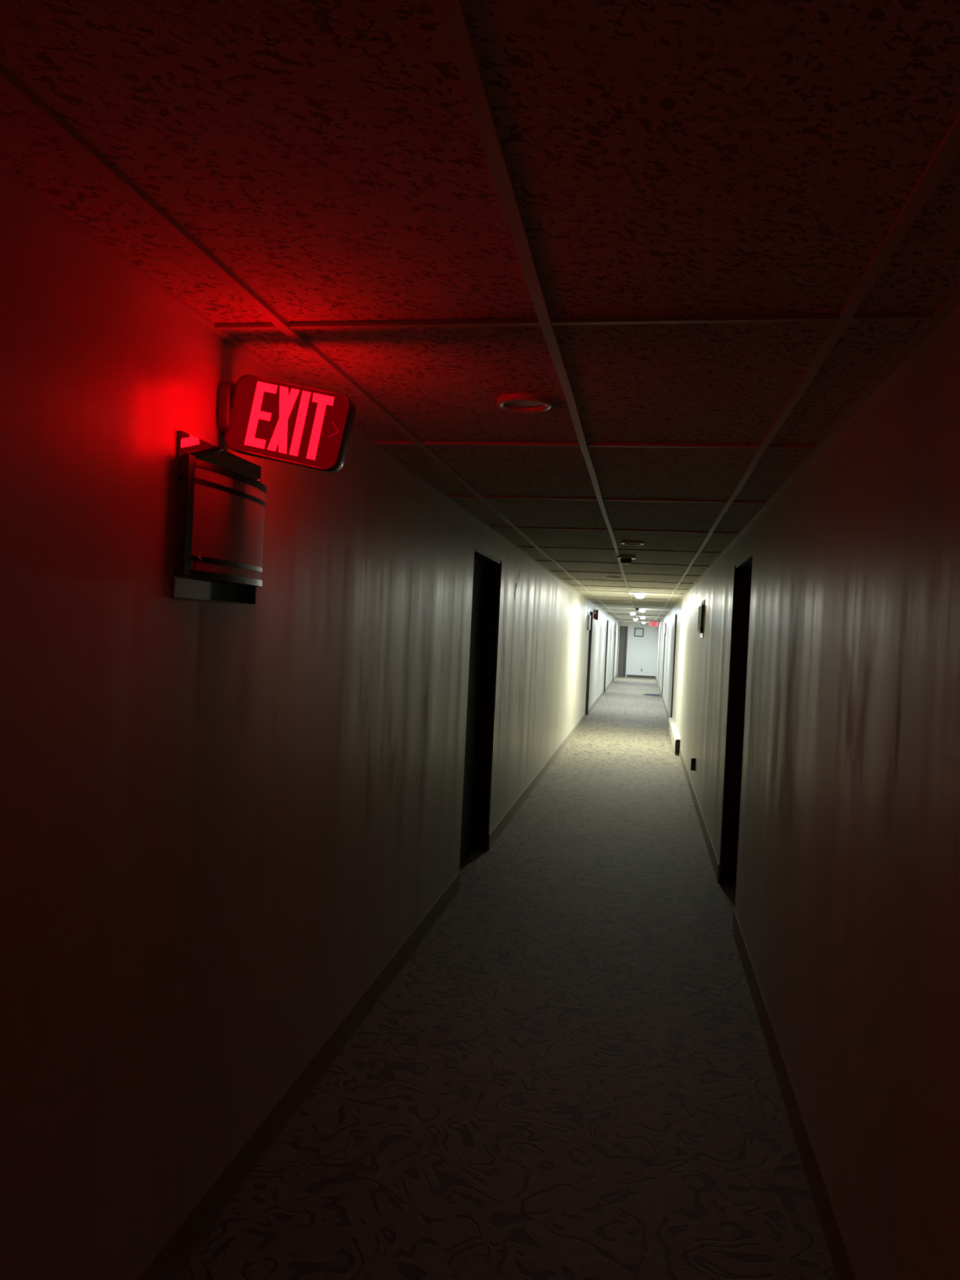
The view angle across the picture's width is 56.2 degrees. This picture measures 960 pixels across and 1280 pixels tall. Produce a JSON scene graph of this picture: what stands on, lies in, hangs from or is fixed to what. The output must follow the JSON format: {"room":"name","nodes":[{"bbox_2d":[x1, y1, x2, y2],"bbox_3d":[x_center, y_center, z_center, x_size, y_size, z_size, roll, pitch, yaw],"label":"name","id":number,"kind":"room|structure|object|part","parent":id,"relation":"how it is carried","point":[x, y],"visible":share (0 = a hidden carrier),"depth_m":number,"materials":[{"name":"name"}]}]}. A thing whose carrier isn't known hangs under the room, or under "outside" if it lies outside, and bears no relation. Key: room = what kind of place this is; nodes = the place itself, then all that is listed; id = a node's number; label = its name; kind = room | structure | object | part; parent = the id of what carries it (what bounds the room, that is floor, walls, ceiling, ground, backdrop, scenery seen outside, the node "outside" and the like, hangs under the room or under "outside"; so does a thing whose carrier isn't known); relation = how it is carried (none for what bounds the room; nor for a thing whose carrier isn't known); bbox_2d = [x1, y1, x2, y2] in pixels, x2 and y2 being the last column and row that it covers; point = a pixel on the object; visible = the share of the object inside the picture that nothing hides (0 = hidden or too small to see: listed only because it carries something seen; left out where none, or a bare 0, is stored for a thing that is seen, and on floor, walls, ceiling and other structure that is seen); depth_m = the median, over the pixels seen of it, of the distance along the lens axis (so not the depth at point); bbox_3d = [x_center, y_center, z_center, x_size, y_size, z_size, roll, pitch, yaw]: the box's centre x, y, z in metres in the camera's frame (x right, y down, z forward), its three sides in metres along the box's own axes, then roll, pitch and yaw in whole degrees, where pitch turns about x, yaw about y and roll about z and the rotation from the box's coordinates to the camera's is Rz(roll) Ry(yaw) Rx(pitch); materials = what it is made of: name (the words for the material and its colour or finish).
{"room":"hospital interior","nodes":[
{"label":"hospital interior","id":0,"kind":"room"},
{"bbox_2d":[0,182,619,1279],"bbox_3d":[1.835,0.347,16.590,0.302,2.230,39.700,3,1,10],"label":"wall","id":1,"kind":"structure","parent":0,"point":[221,822],"depth_m":1.99,"materials":[{"name":"white paint"}]},
{"bbox_2d":[171,430,266,604],"bbox_3d":[-0.595,-0.270,2.124,0.048,0.358,0.422,3,1,10],"label":"wall sconce","id":2,"kind":"object","parent":1,"relation":"attached to","point":[220,494],"visible":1,"depth_m":2.05,"materials":[{"name":"silver glass"}]},
{"bbox_3d":[-0.593,-0.270,2.126,0.040,0.234,0.408,3,1,10],"label":"lamp shade","id":3,"kind":"part","parent":2,"relation":"part of","materials":[{"name":"clear glass"}]},
{"bbox_2d":[217,374,355,473],"bbox_3d":[-0.451,-0.504,2.100,0.320,0.221,0.075,3,1,10],"label":"exit sign","id":4,"kind":"object","parent":1,"relation":"attached to","point":[299,425],"visible":1,"depth_m":2.08,"materials":[{"name":"red plastic"}]},
{"bbox_3d":[-0.574,-0.553,2.122,0.018,0.090,0.032,3,1,10],"label":"arm","id":5,"kind":"part","parent":4,"relation":"part of"},
{"bbox_2d":[133,673,617,1279],"bbox_3d":[1.936,1.413,16.572,0.010,0.110,39.698,3,1,10],"label":"baseboard","id":6,"kind":"structure","parent":1,"relation":"attached to","point":[180,1246],"depth_m":2.76,"materials":[{"name":"grey wood"}]},
{"bbox_2d":[0,164,959,623],"bbox_3d":[2.792,-0.675,16.415,1.545,0.014,39.699,3,1,10],"label":"trim","id":7,"kind":"structure","parent":1,"relation":"attached to","point":[8,179],"depth_m":1.98,"materials":[{"name":"metal"}]},
{"bbox_2d":[459,546,501,867],"bbox_3d":[-0.132,0.455,5.818,0.284,2.022,1.030,3,1,10],"label":"door","id":8,"kind":"structure","parent":1,"relation":"in","point":[486,569],"depth_m":6.27,"materials":[{"name":"paint"}]},
{"bbox_3d":[-0.132,0.455,5.818,0.284,2.022,1.030,3,1,10],"label":"frame","id":9,"kind":"part","parent":8,"relation":"part of","materials":[{"name":"paint"}]},
{"bbox_2d":[585,610,592,715],"bbox_3d":[1.927,0.451,17.112,0.284,2.022,1.000,3,1,10],"label":"door","id":10,"kind":"structure","parent":1,"relation":"in","point":[591,611],"depth_m":17.57,"materials":[{"name":"paint"}]},
{"bbox_2d":[586,612,591,632],"bbox_3d":[1.957,-0.314,16.108,0.048,0.358,0.422,3,1,10],"label":"wall sconce","id":11,"kind":"object","parent":1,"relation":"attached to","point":[588,620],"visible":1,"depth_m":15.95,"materials":[{"name":"white glass"}]},
{"bbox_3d":[1.959,-0.314,16.110,0.040,0.234,0.408,3,1,10],"label":"lamp shade","id":12,"kind":"part","parent":11,"relation":"part of","materials":[{"name":"white glass"}]},
{"bbox_2d":[593,608,598,620],"bbox_3d":[2.316,-0.505,17.925,0.085,0.215,0.120,3,1,10],"label":"fire alarm","id":13,"kind":"object","parent":1,"relation":"attached to","point":[596,611],"visible":1,"depth_m":17.87,"materials":[{"name":"red plastic"}]},
{"bbox_2d":[604,619,608,692],"bbox_3d":[3.329,0.448,24.805,0.284,2.022,1.000,3,1,10],"label":"door","id":14,"kind":"structure","parent":1,"relation":"in","point":[607,620],"depth_m":25.25,"materials":[{"name":"paint"}]},
{"bbox_2d":[612,622,616,682],"bbox_3d":[4.720,0.428,31.566,0.012,2.072,1.110,3,1,10],"label":"trim","id":15,"kind":"structure","parent":1,"relation":"attached to","point":[615,623],"depth_m":31.49,"materials":[{"name":"white wood"}]},
{"bbox_2d":[0,0,959,623],"bbox_3d":[2.792,-0.676,16.415,1.546,0.012,39.700,3,1,10],"label":"ceiling grid","id":16,"kind":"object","parent":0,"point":[452,13],"depth_m":1.80,"materials":[{"name":"metal"}]},
{"bbox_2d":[0,0,959,623],"bbox_3d":[2.794,-0.701,16.415,1.646,0.042,39.900,3,1,10],"label":"ceiling","id":17,"kind":"structure","parent":0,"point":[664,157],"depth_m":1.39,"materials":[{"name":"tile"}]},
{"bbox_2d":[496,393,551,413],"bbox_3d":[0.126,-0.675,2.569,0.158,0.018,0.158,3,1,10],"label":"recessed light","id":18,"kind":"object","parent":17,"relation":"in","point":[514,402],"visible":1,"depth_m":2.55,"materials":[{"name":"metal"}]},
{"bbox_2d":[606,576,621,578],"bbox_3d":[1.447,-0.677,9.738,0.158,0.018,0.158,3,1,10],"label":"recessed light","id":19,"kind":"object","parent":17,"relation":"in","point":[608,577],"visible":1,"depth_m":9.68,"materials":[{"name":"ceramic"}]},
{"bbox_2d":[617,554,635,564],"bbox_3d":[1.163,-0.641,7.157,0.150,0.069,0.150,3,1,10],"label":"smoke detector","id":20,"kind":"object","parent":17,"relation":"attached to","point":[624,558],"visible":0.99,"depth_m":7.12,"materials":[{"name":"plastic"}]},
{"bbox_2d":[621,540,644,545],"bbox_3d":[1.042,-0.664,6.142,0.158,0.018,0.158,3,1,10],"label":"recessed light","id":21,"kind":"object","parent":17,"relation":"in","point":[623,542],"visible":1,"depth_m":6.10,"materials":[{"name":"metal"}]},
{"bbox_2d":[634,593,645,598],"bbox_3d":[2.329,-0.639,13.094,0.164,0.070,0.164,3,1,10],"label":"ceiling light","id":22,"kind":"object","parent":17,"relation":"attached to","point":[637,595],"visible":1,"depth_m":13.04,"materials":[{"name":"white glass"}]},
{"bbox_2d":[648,620,657,626],"bbox_3d":[5.884,-0.554,30.438,0.295,0.210,0.060,3,1,10],"label":"exit sign","id":23,"kind":"object","parent":17,"relation":"hanging from","point":[652,624],"visible":1,"depth_m":30.42,"materials":[{"name":"red plastic"}]},
{"bbox_2d":[173,676,837,1279],"bbox_3d":[2.687,1.546,16.435,2.746,0.080,40.100,3,1,10],"label":"floor","id":24,"kind":"structure","parent":0,"point":[571,1075],"depth_m":2.99,"materials":[{"name":"carpet"}]},
{"bbox_2d":[644,693,660,696],"bbox_3d":[4.784,1.523,24.998,0.450,0.008,1.000,3,1,10],"label":"floor mat","id":25,"kind":"object","parent":24,"relation":"on","point":[652,695],"visible":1,"depth_m":24.89,"materials":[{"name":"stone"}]},
{"bbox_2d":[617,622,658,676],"bbox_3d":[6.315,0.385,36.027,2.146,2.230,0.150,3,1,10],"label":"wall","id":26,"kind":"structure","parent":0,"point":[642,651],"depth_m":35.92,"materials":[{"name":"paint"}]},
{"bbox_2d":[617,625,629,676],"bbox_3d":[5.726,0.437,36.037,0.385,2.070,0.039,3,1,10],"label":"door","id":27,"kind":"structure","parent":26,"relation":"in","point":[623,629],"depth_m":36.03,"materials":[{"name":"grey paint"}]},
{"bbox_2d":[634,627,643,636],"bbox_3d":[6.351,-0.308,35.931,0.356,0.340,0.024,3,1,10],"label":"picture frame","id":28,"kind":"object","parent":26,"relation":"attached to","point":[638,632],"visible":1,"depth_m":35.93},
{"bbox_2d":[626,674,655,678],"bbox_3d":[6.431,1.460,35.923,1.135,0.095,0.012,3,1,10],"label":"baseboard","id":29,"kind":"structure","parent":26,"relation":"attached to","point":[628,675],"depth_m":35.92,"materials":[{"name":"grey wood"}]},
{"bbox_2d":[656,302,959,1279],"bbox_3d":[3.649,0.436,16.259,0.300,2.230,39.700,3,1,10],"label":"wall","id":30,"kind":"structure","parent":0,"point":[847,904],"depth_m":2.17,"materials":[{"name":"white paint"}]},
{"bbox_2d":[657,623,662,687],"bbox_3d":[5.904,0.503,29.520,0.012,2.072,1.110,3,1,10],"label":"trim","id":31,"kind":"structure","parent":30,"relation":"attached to","point":[661,624],"depth_m":30.00,"materials":[{"name":"white wood"}]},
{"bbox_2d":[662,622,666,693],"bbox_3d":[5.050,0.537,23.983,0.284,2.022,1.000,3,1,10],"label":"door","id":32,"kind":"structure","parent":30,"relation":"in","point":[665,622],"depth_m":24.48,"materials":[{"name":"paint"}]},
{"bbox_2d":[664,622,666,636],"bbox_3d":[4.685,-0.264,22.726,0.048,0.358,0.422,3,1,10],"label":"wall sconce","id":33,"kind":"object","parent":30,"relation":"attached to","point":[665,625],"visible":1,"depth_m":22.53,"materials":[{"name":"white glass"}]},
{"bbox_2d":[667,717,679,753],"bbox_3d":[2.950,1.435,13.719,0.066,0.215,3.450,3,1,10],"label":"baseboard heater","id":34,"kind":"object","parent":30,"relation":"attached to","point":[675,739],"visible":1,"depth_m":12.89,"materials":[{"name":"metal"}]},
{"bbox_3d":[2.921,1.434,13.724,0.008,0.154,3.450,3,1,10],"label":"panel","id":35,"kind":"part","parent":34,"relation":"part of","materials":[{"name":"metal"}]},
{"bbox_3d":[2.640,1.437,12.036,0.048,0.168,0.004,3,1,10],"label":"shadow plate","id":36,"kind":"part","parent":34,"relation":"part of","materials":[{"name":"black metal"}]},
{"bbox_2d":[671,613,677,717],"bbox_3d":[3.592,0.540,15.990,0.284,2.022,0.950,3,1,10],"label":"door","id":37,"kind":"structure","parent":30,"relation":"in","point":[677,613],"depth_m":16.46,"materials":[{"name":"paint"}]},
{"bbox_2d":[690,756,695,770],"bbox_3d":[2.055,1.194,8.672,0.040,0.121,0.072,3,1,10],"label":"outlet box","id":38,"kind":"object","parent":30,"relation":"attached to","point":[693,759],"visible":1,"depth_m":8.64,"materials":[{"name":"black plastic"}]},
{"bbox_2d":[696,600,705,638],"bbox_3d":[2.108,-0.200,8.609,0.048,0.358,0.422,3,1,10],"label":"wall sconce","id":39,"kind":"object","parent":30,"relation":"attached to","point":[700,620],"visible":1,"depth_m":8.45,"materials":[{"name":"silver glass"}]},
{"bbox_3d":[2.107,-0.200,8.612,0.040,0.234,0.408,3,1,10],"label":"lamp shade","id":40,"kind":"part","parent":39,"relation":"part of","materials":[{"name":"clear glass"}]},
{"bbox_3d":[2.129,-0.199,8.608,0.007,0.358,0.410,3,1,10],"label":"plate","id":41,"kind":"part","parent":39,"relation":"part of","materials":[{"name":"black metal"}]},
{"bbox_2d":[720,551,752,888],"bbox_3d":[1.630,0.544,5.228,0.284,2.022,0.980,3,1,10],"label":"door","id":42,"kind":"structure","parent":30,"relation":"in","point":[743,575],"depth_m":5.71,"materials":[{"name":"paint"}]},
{"bbox_2d":[655,675,858,1279],"bbox_3d":[3.446,1.488,16.297,0.010,0.110,39.698,3,1,10],"label":"baseboard","id":43,"kind":"structure","parent":30,"relation":"attached to","point":[841,1258],"depth_m":2.85,"materials":[{"name":"grey wood"}]}
]}

